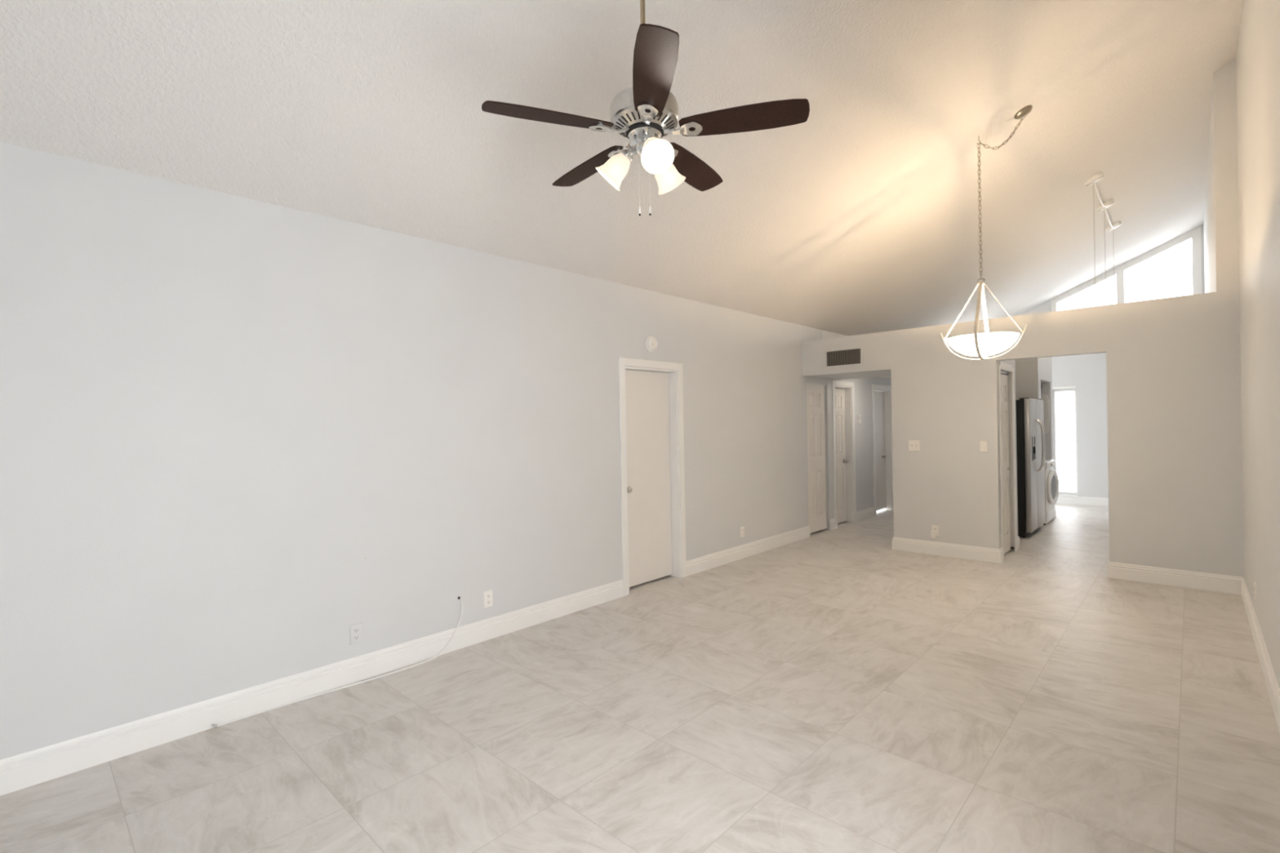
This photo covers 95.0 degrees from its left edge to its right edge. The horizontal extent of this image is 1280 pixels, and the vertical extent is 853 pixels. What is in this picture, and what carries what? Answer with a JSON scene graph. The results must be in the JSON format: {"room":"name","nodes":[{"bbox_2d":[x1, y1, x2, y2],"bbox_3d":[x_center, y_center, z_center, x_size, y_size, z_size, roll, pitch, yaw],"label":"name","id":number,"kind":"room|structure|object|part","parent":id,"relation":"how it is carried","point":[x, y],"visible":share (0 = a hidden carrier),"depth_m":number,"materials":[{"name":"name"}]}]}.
{"room":"empty living room","nodes":[
{"label":"empty living room","id":0,"kind":"room"},
{"bbox_2d":[0,142,891,759],"bbox_3d":[0.851,0.088,6.219,0.120,2.697,14.060,-1,0,43],"label":"wall","id":1,"kind":"structure","parent":0,"point":[215,406],"depth_m":3.22,"materials":[{"name":"paint"}]},
{"bbox_2d":[0,579,623,795],"bbox_3d":[-1.979,1.427,3.092,0.017,0.142,5.347,-1,0,43],"label":"baseboard","id":2,"kind":"structure","parent":1,"relation":"attached to","point":[35,766],"depth_m":3.06,"materials":[{"name":"paint"}]},
{"bbox_2d":[211,596,462,727],"bbox_3d":[-1.643,1.319,3.404,0.061,0.344,1.387,-1,0,42],"label":"cable","id":3,"kind":"object","parent":1,"relation":"attached to","point":[459,597],"visible":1,"depth_m":3.35,"materials":[{"name":"white plastic"}]},
{"bbox_2d":[349,622,362,644],"bbox_3d":[-1.663,1.215,3.437,0.009,0.115,0.072,-1,0,43],"label":"wall outlet","id":4,"kind":"object","parent":1,"relation":"attached to","point":[355,630],"visible":1,"depth_m":3.43,"materials":[{"name":"white plastic"}]},
{"bbox_2d":[353,627,359,632],"bbox_3d":[-1.662,1.194,3.435,0.004,0.029,0.029,-1,0,43],"label":"receptacle","id":5,"kind":"object","parent":4,"relation":"attached to","point":[355,629],"depth_m":3.43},
{"bbox_2d":[354,635,359,639],"bbox_3d":[-1.661,1.236,3.436,0.004,0.029,0.029,-1,0,43],"label":"receptacle","id":6,"kind":"object","parent":4,"relation":"attached to","point":[356,637],"depth_m":3.43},
{"bbox_2d":[483,589,493,608],"bbox_3d":[-1.055,1.201,4.083,0.009,0.115,0.072,-1,0,43],"label":"wall outlet","id":7,"kind":"object","parent":1,"relation":"attached to","point":[487,595],"visible":1,"depth_m":4.08,"materials":[{"name":"white plastic"}]},
{"bbox_2d":[644,335,657,352],"bbox_3d":[0.114,-0.750,5.327,0.050,0.150,0.150,-1,0,43],"label":"smoke detector","id":8,"kind":"object","parent":1,"relation":"attached to","point":[651,343],"visible":1,"depth_m":5.30,"materials":[{"name":"white plastic"}]},
{"bbox_2d":[617,357,686,595],"bbox_3d":[0.084,0.427,5.390,0.143,2.053,0.858,-1,0,43],"label":"door","id":9,"kind":"structure","parent":1,"relation":"in","point":[651,428],"depth_m":5.46,"materials":[{"name":"paint"}]},
{"bbox_3d":[-0.104,0.557,5.187,0.064,0.062,0.062,-1,0,43],"label":"knob","id":10,"kind":"part","parent":9,"relation":"part of","materials":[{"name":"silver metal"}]},
{"bbox_2d":[740,526,744,537],"bbox_3d":[1.119,1.151,6.393,0.009,0.115,0.072,-1,0,43],"label":"wall outlet","id":11,"kind":"object","parent":1,"relation":"attached to","point":[742,528],"visible":1,"depth_m":6.39,"materials":[{"name":"white plastic"}]},
{"bbox_2d":[685,525,810,576],"bbox_3d":[1.304,1.357,6.580,0.017,0.142,2.520,-1,0,43],"label":"baseboard","id":12,"kind":"structure","parent":1,"relation":"attached to","point":[708,562],"depth_m":6.39,"materials":[{"name":"paint"}]},
{"bbox_2d":[806,382,826,533],"bbox_3d":[2.318,0.405,7.743,0.040,1.942,0.590,-1,0,43],"label":"door","id":13,"kind":"structure","parent":1,"relation":"in","point":[815,392],"depth_m":7.72,"materials":[{"name":"paint"}]},
{"bbox_2d":[829,518,835,529],"bbox_3d":[2.619,1.329,7.976,0.017,0.142,0.135,-1,0,43],"label":"baseboard","id":14,"kind":"structure","parent":1,"relation":"attached to","point":[832,522],"depth_m":7.95,"materials":[{"name":"paint"}]},
{"bbox_2d":[831,380,856,528],"bbox_3d":[2.841,0.379,8.316,0.140,2.030,0.693,-1,0,43],"label":"door","id":15,"kind":"structure","parent":1,"relation":"in","point":[842,397],"depth_m":8.47,"materials":[{"name":"paint"}]},
{"bbox_2d":[857,414,861,423],"bbox_3d":[3.237,-0.104,8.653,0.024,0.130,0.090,-1,0,43],"label":"thermostat","id":16,"kind":"object","parent":1,"relation":"attached to","point":[859,416],"visible":1,"depth_m":8.63,"materials":[{"name":"white plastic"}]},
{"bbox_2d":[856,506,875,521],"bbox_3d":[3.373,1.312,8.778,0.017,0.142,0.681,-1,0,43],"label":"baseboard","id":17,"kind":"structure","parent":1,"relation":"attached to","point":[868,513],"depth_m":8.77,"materials":[{"name":"paint"}]},
{"bbox_2d":[871,384,893,515],"bbox_3d":[3.833,0.358,9.373,0.143,2.030,0.844,-1,0,43],"label":"door","id":18,"kind":"structure","parent":1,"relation":"in","point":[881,401],"depth_m":9.53,"materials":[{"name":"paint"}]},
{"bbox_2d":[0,0,1243,336],"bbox_3d":[2.316,-2.182,4.897,4.118,1.910,14.210,-1,0,43],"label":"ceiling","id":19,"kind":"structure","parent":0,"point":[860,216],"depth_m":3.62,"materials":[{"name":"white paint"}]},
{"bbox_2d":[481,0,809,216],"bbox_3d":[0.009,-1.484,2.477,1.253,1.208,1.263,-1,0,43],"label":"ceiling fan","id":20,"kind":"object","parent":19,"relation":"hanging from","point":[644,113],"visible":1,"depth_m":2.34,"materials":[{"name":"brown wood"}]},
{"bbox_3d":[-0.356,-1.212,2.295,0.510,0.037,0.144,-1,0,-21],"label":"blade","id":21,"kind":"part","parent":20,"relation":"part of","materials":[{"name":"brown wood"}]},
{"bbox_3d":[-0.237,-1.215,2.756,0.144,0.037,0.510,-1,0,-39],"label":"blade","id":22,"kind":"part","parent":20,"relation":"part of","materials":[{"name":"brown wood"}]},
{"bbox_3d":[-0.121,-1.076,2.472,0.149,0.153,0.133,-1,0,43],"label":"lamp shade","id":23,"kind":"part","parent":20,"relation":"part of","materials":[{"name":"white glass"}]},
{"bbox_3d":[-0.026,-1.145,2.456,0.050,0.029,0.022,-1,0,14],"label":"shade arm","id":24,"kind":"part","parent":20,"relation":"part of","materials":[{"name":"silver metal"}]},
{"bbox_3d":[-0.004,-1.046,2.444,0.002,0.267,0.002,-1,0,-17],"label":"pull chain","id":25,"kind":"part","parent":20,"relation":"part of","materials":[{"name":"white plastic"}]},
{"bbox_3d":[0.053,-1.098,2.327,0.051,0.075,0.073,-1,0,-34],"label":"bulb","id":26,"kind":"part","parent":20,"relation":"part of","materials":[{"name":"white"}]},
{"bbox_3d":[0.045,-1.218,2.039,0.144,0.037,0.510,-1,0,-3],"label":"blade","id":27,"kind":"part","parent":20,"relation":"part of","materials":[{"name":"brown wood"}]},
{"bbox_3d":[0.056,-1.079,2.300,0.148,0.153,0.134,-1,0,43],"label":"lamp shade","id":28,"kind":"part","parent":20,"relation":"part of","materials":[{"name":"white glass"}]},
{"bbox_3d":[0.120,-1.081,2.543,0.136,0.153,0.153,-1,0,43],"label":"lamp shade","id":29,"kind":"part","parent":20,"relation":"part of","materials":[{"name":"white glass"}]},
{"bbox_3d":[0.238,-1.224,2.785,0.144,0.037,0.510,-1,0,33],"label":"blade","id":30,"kind":"part","parent":20,"relation":"part of","materials":[{"name":"brown wood"}]},
{"bbox_3d":[0.412,-1.226,2.342,0.510,0.037,0.144,-1,0,15],"label":"blade","id":31,"kind":"part","parent":20,"relation":"part of","materials":[{"name":"brown wood"}]},
{"bbox_2d":[940,105,1032,359],"bbox_3d":[2.721,-1.488,4.656,0.548,1.920,0.504,-1,0,-16],"label":"pendant","id":32,"kind":"object","parent":19,"relation":"hanging from","point":[982,345],"visible":1,"depth_m":4.55,"materials":[{"name":"white glass"}]},
{"bbox_3d":[2.696,-1.717,4.650,0.017,1.062,0.017,-1,0,15],"label":"hanging chain","id":33,"kind":"part","parent":32,"relation":"part of","materials":[{"name":"silver metal"}]},
{"bbox_3d":[2.716,-0.633,4.653,0.504,0.150,0.504,-1,0,43],"label":"lamp shade","id":34,"kind":"part","parent":32,"relation":"part of","materials":[{"name":"white glass"}]},
{"bbox_3d":[2.837,-1.799,4.588,0.318,1.198,0.013,-1,0,24],"label":"lamp cord","id":35,"kind":"part","parent":32,"relation":"part of","materials":[{"name":"silver metal"}]},
{"bbox_3d":[2.836,-2.289,4.583,0.309,0.230,0.023,-1,0,24],"label":"swag chain","id":36,"kind":"part","parent":32,"relation":"part of","materials":[{"name":"silver metal"}]},
{"bbox_2d":[1084,172,1121,302],"bbox_3d":[5.391,-1.825,6.784,0.165,1.553,2.237,-1,0,43],"label":"pendant","id":37,"kind":"object","parent":19,"relation":"hanging from","point":[1094,179],"visible":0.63,"depth_m":6.71,"materials":[{"name":"white plastic"}]},
{"bbox_3d":[5.024,-2.512,6.410,0.020,0.055,1.043,-1,0,43],"label":"swag cord","id":38,"kind":"part","parent":37,"relation":"part of","materials":[{"name":"white plastic"}]},
{"bbox_3d":[5.733,-2.527,7.163,0.020,0.055,1.030,-1,0,43],"label":"swag cord","id":39,"kind":"part","parent":37,"relation":"part of","materials":[{"name":"white plastic"}]},
{"bbox_2d":[0,503,1279,852],"bbox_3d":[1.735,1.473,5.518,5.898,0.100,14.210,-1,0,43],"label":"floor","id":40,"kind":"structure","parent":0,"point":[839,690],"depth_m":2.77,"materials":[{"name":"tile"}]},
{"bbox_2d":[1015,397,1045,537],"bbox_3d":[4.795,0.504,7.669,0.855,1.712,0.925,-1,0,43],"label":"refrigerator","id":41,"kind":"object","parent":40,"relation":"on","point":[1030,431],"visible":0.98,"depth_m":7.18,"materials":[{"name":"silver metal"}]},
{"bbox_3d":[4.841,0.475,7.262,0.062,1.628,0.397,-1,0,43],"label":"door","id":42,"kind":"part","parent":41,"relation":"part of","materials":[{"name":"silver metal"}]},
{"bbox_3d":[4.851,0.270,7.231,0.008,0.310,0.220,-1,0,43],"label":"dispenser panel","id":43,"kind":"part","parent":41,"relation":"part of","materials":[{"name":"silver metal"}]},
{"bbox_3d":[5.002,0.237,7.335,0.088,0.664,0.026,-1,0,43],"label":"door handle","id":44,"kind":"part","parent":41,"relation":"part of","materials":[{"name":"silver metal"}]},
{"bbox_3d":[5.160,0.468,7.601,0.062,1.628,0.522,-1,0,43],"label":"door","id":45,"kind":"part","parent":41,"relation":"part of","materials":[{"name":"silver metal"}]},
{"bbox_3d":[5.054,0.236,7.389,0.088,0.664,0.026,-1,0,43],"label":"door handle","id":46,"kind":"part","parent":41,"relation":"part of","materials":[{"name":"silver metal"}]},
{"bbox_2d":[1043,459,1058,524],"bbox_3d":[5.537,0.915,8.411,0.749,0.860,0.650,-1,0,43],"label":"washing machine","id":47,"kind":"object","parent":40,"relation":"on","point":[1051,480],"visible":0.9,"depth_m":8.07,"materials":[{"name":"white metal"}]},
{"bbox_3d":[5.748,0.526,8.204,0.014,0.080,0.630,-1,0,43],"label":"control panel","id":48,"kind":"part","parent":47,"relation":"part of","materials":[{"name":"white plastic"}]},
{"bbox_3d":[5.758,1.231,8.210,0.004,0.120,0.610,-1,0,43],"label":"panel","id":49,"kind":"part","parent":47,"relation":"part of","materials":[{"name":"white metal"}]},
{"bbox_3d":[5.732,0.842,8.126,0.336,0.336,0.024,-1,0,-42],"label":"door glass","id":50,"kind":"part","parent":47,"relation":"part of","materials":[{"name":"glass"}]},
{"bbox_2d":[999,360,1017,551],"bbox_3d":[3.628,0.142,6.641,0.946,2.484,0.760,-1,0,43],"label":"wall","id":51,"kind":"structure","parent":0,"point":[1012,362],"depth_m":6.47,"materials":[{"name":"paint"}]},
{"bbox_2d":[998,361,1017,553],"bbox_3d":[3.911,0.355,6.287,0.076,2.050,0.675,-1,0,43],"label":"door","id":52,"kind":"structure","parent":51,"relation":"in","point":[1005,468],"depth_m":6.35,"materials":[{"name":"paint"}]},
{"bbox_2d":[1017,536,1020,550],"bbox_3d":[4.191,1.304,6.590,0.117,0.142,0.132,-1,0,43],"label":"baseboard","id":53,"kind":"structure","parent":51,"relation":"attached to","point":[1018,538],"depth_m":6.55,"materials":[{"name":"paint"}]},
{"bbox_2d":[801,59,1244,577],"bbox_3d":[3.829,-0.793,6.481,3.878,4.349,1.070,-1,0,43],"label":"wall","id":54,"kind":"structure","parent":0,"point":[1173,364],"depth_m":5.24,"materials":[{"name":"paint"}]},
{"bbox_2d":[823,345,863,368],"bbox_3d":[2.443,-0.828,7.044,0.486,0.241,0.010,-1,0,43],"label":"air vent","id":55,"kind":"object","parent":54,"relation":"in","point":[847,357],"visible":1,"depth_m":7.04,"materials":[{"name":"metal"}]},
{"bbox_2d":[908,440,919,450],"bbox_3d":[3.038,0.212,6.499,0.118,0.117,0.019,-1,0,43],"label":"light switch","id":56,"kind":"object","parent":54,"relation":"attached to","point":[913,445],"visible":1,"depth_m":6.50,"materials":[{"name":"white plastic"}]},
{"bbox_2d":[931,524,938,536],"bbox_3d":[3.206,1.131,6.366,0.072,0.115,0.009,-1,0,43],"label":"wall outlet","id":57,"kind":"object","parent":54,"relation":"attached to","point":[935,528],"visible":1,"depth_m":6.36,"materials":[{"name":"white plastic"}]},
{"bbox_2d":[930,531,936,537],"bbox_3d":[3.185,1.173,6.358,0.052,0.070,0.032,-1,0,43],"label":"plug adapter","id":58,"kind":"object","parent":57,"relation":"attached to","point":[933,534],"visible":1,"depth_m":6.34,"materials":[{"name":"white plastic"}]},
{"bbox_2d":[891,537,1004,563],"bbox_3d":[3.320,1.320,6.367,1.080,0.142,0.177,-1,0,43],"label":"baseboard","id":59,"kind":"structure","parent":54,"relation":"attached to","point":[947,549],"depth_m":6.26,"materials":[{"name":"paint"}]},
{"bbox_2d":[979,440,987,452],"bbox_3d":[3.536,0.206,6.036,0.072,0.117,0.010,-1,0,43],"label":"light switch","id":60,"kind":"object","parent":54,"relation":"attached to","point":[983,444],"visible":1,"depth_m":6.03,"materials":[{"name":"white plastic"}]},
{"bbox_2d":[1015,356,1053,527],"bbox_3d":[5.371,0.105,8.530,0.896,2.484,1.080,-1,0,43],"label":"wall","id":61,"kind":"structure","parent":0,"point":[1030,373],"depth_m":7.98,"materials":[{"name":"paint"}]},
{"bbox_2d":[1040,392,1049,434],"bbox_3d":[5.851,-0.177,8.595,0.250,0.630,0.038,-1,0,43],"label":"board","id":62,"kind":"object","parent":61,"relation":"hanging from","point":[1043,397],"visible":0.38,"depth_m":8.52,"materials":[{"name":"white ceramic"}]},
{"bbox_2d":[1017,225,1204,497],"bbox_3d":[7.149,-0.890,10.009,4.118,4.400,0.120,-1,0,43],"label":"wall","id":63,"kind":"structure","parent":0,"point":[1087,372],"depth_m":9.69,"materials":[{"name":"paint"}]},
{"bbox_2d":[1052,386,1079,497],"bbox_3d":[7.210,0.249,9.944,0.370,1.860,0.125,-1,0,43],"label":"window","id":64,"kind":"structure","parent":63,"relation":"in","point":[1060,388],"depth_m":9.93,"materials":[{"name":"paint"}]},
{"bbox_3d":[7.210,1.165,9.928,0.370,0.030,0.075,-1,0,43],"label":"sill","id":65,"kind":"part","parent":64,"relation":"part of","materials":[{"name":"paint"}]},
{"bbox_2d":[1055,496,1108,506],"bbox_3d":[7.093,1.240,10.011,3.744,0.142,0.017,-1,0,43],"label":"baseboard","id":66,"kind":"structure","parent":63,"relation":"attached to","point":[1081,500],"depth_m":9.74,"materials":[{"name":"paint"}]},
{"bbox_2d":[1050,226,1201,311],"bbox_3d":[7.723,-2.324,9.416,1.870,1.309,0.115,-1,0,43],"label":"window","id":67,"kind":"structure","parent":63,"relation":"in","point":[1195,235],"depth_m":9.19,"materials":[{"name":"paint"}]},
{"bbox_2d":[1203,83,1215,293],"bbox_3d":[6.734,-0.819,6.748,0.254,4.292,5.200,-1,0,43],"label":"wall","id":68,"kind":"structure","parent":0,"point":[1209,212],"depth_m":5.91,"materials":[{"name":"paint"}]},
{"bbox_2d":[1235,0,1279,688],"bbox_3d":[1.964,-0.745,1.583,0.120,4.349,8.860,-1,0,43],"label":"wall","id":69,"kind":"structure","parent":0,"point":[1258,51],"depth_m":3.33,"materials":[{"name":"paint"}]},
{"bbox_2d":[1106,561,1279,733],"bbox_3d":[2.916,1.336,3.284,0.873,0.142,5.140,-1,0,43],"label":"baseboard","id":70,"kind":"structure","parent":69,"relation":"attached to","point":[1174,577],"depth_m":4.87,"materials":[{"name":"paint"}]}
]}

